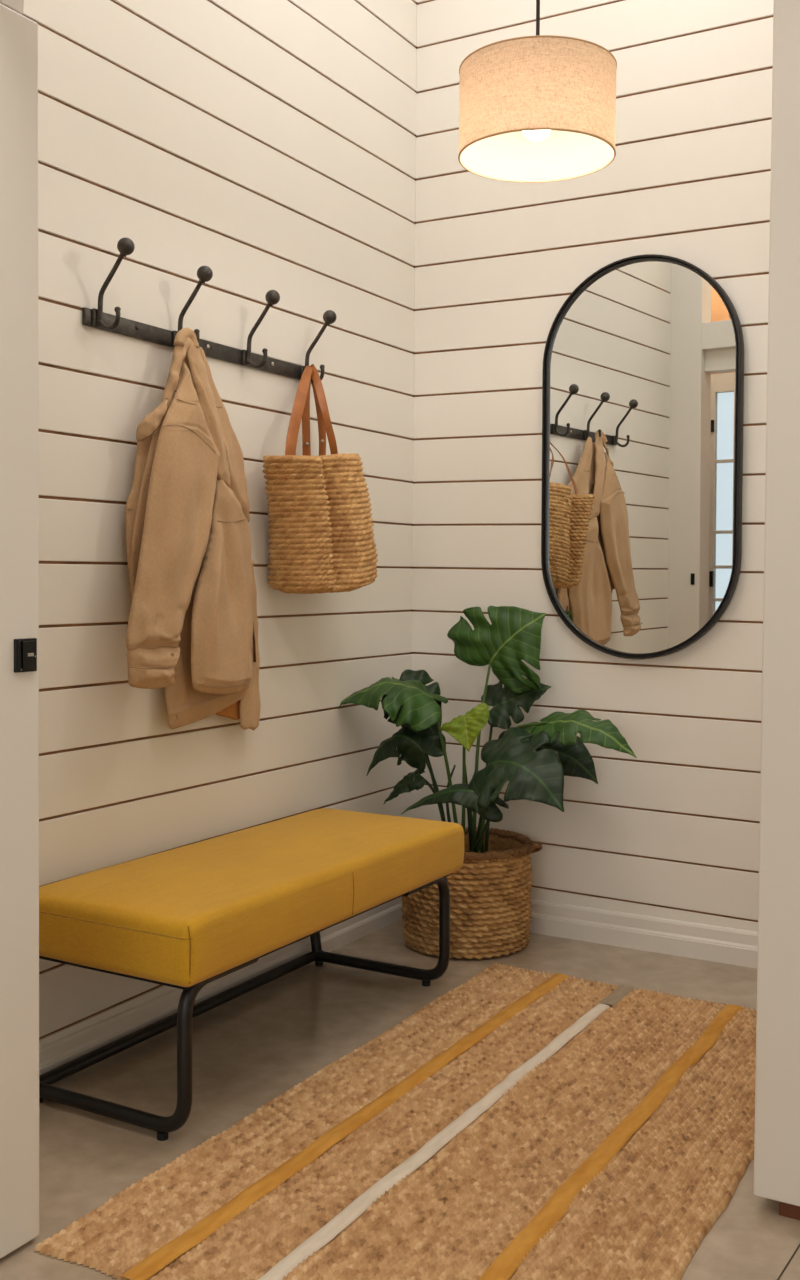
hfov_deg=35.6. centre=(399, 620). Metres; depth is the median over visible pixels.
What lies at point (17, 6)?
wall
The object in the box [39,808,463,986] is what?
seat cushion
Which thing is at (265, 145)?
wall
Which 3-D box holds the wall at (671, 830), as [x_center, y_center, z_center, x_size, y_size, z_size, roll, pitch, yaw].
[0.686,-0.828,3.706,1.560,3.640,0.060,1,2,30]
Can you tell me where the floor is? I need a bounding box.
[0,919,799,1279]
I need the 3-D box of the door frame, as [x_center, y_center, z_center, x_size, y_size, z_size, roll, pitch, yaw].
[1.492,-0.782,1.665,1.937,3.592,0.110,1,2,30]
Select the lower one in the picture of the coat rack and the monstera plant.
the monstera plant
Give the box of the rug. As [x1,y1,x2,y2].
[34,962,756,1279]
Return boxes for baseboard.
[39,896,402,1074]
[529,899,757,968]
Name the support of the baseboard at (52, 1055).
attached to the wall at (265, 145)
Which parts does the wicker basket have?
handle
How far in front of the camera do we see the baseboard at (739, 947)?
3.68 m
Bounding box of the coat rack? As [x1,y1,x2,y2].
[82,237,336,382]
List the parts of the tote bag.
handle, handle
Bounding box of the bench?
[39,808,464,1140]
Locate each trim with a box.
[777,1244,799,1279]
[779,1201,799,1219]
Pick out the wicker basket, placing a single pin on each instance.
(490, 895)
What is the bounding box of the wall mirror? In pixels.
[541,254,743,658]
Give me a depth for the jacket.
2.92 m
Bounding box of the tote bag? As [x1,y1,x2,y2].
[262,364,377,593]
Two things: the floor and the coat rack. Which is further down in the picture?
the floor
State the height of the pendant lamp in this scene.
1.604 m
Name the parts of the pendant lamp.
bulb, lamp shade, cord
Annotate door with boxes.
[0,4,38,1258]
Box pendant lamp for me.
[458,0,616,182]
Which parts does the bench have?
leg, floor rail, seat, leg, leg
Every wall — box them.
[0,0,23,14]
[22,0,416,1046]
[410,0,773,931]
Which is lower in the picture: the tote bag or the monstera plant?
the monstera plant
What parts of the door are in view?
lock plate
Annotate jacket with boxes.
[125,328,260,729]
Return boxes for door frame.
[753,0,799,1205]
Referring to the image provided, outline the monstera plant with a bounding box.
[338,606,636,852]
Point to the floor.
(249, 1049)
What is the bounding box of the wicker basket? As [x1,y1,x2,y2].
[402,827,541,959]
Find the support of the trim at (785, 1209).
attached to the door frame
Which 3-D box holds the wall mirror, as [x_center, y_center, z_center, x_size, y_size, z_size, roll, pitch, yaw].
[0.698,-0.475,3.651,0.610,1.176,0.041,2,2,32]
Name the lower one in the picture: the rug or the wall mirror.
the rug
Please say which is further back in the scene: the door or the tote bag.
the tote bag
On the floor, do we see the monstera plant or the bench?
the bench

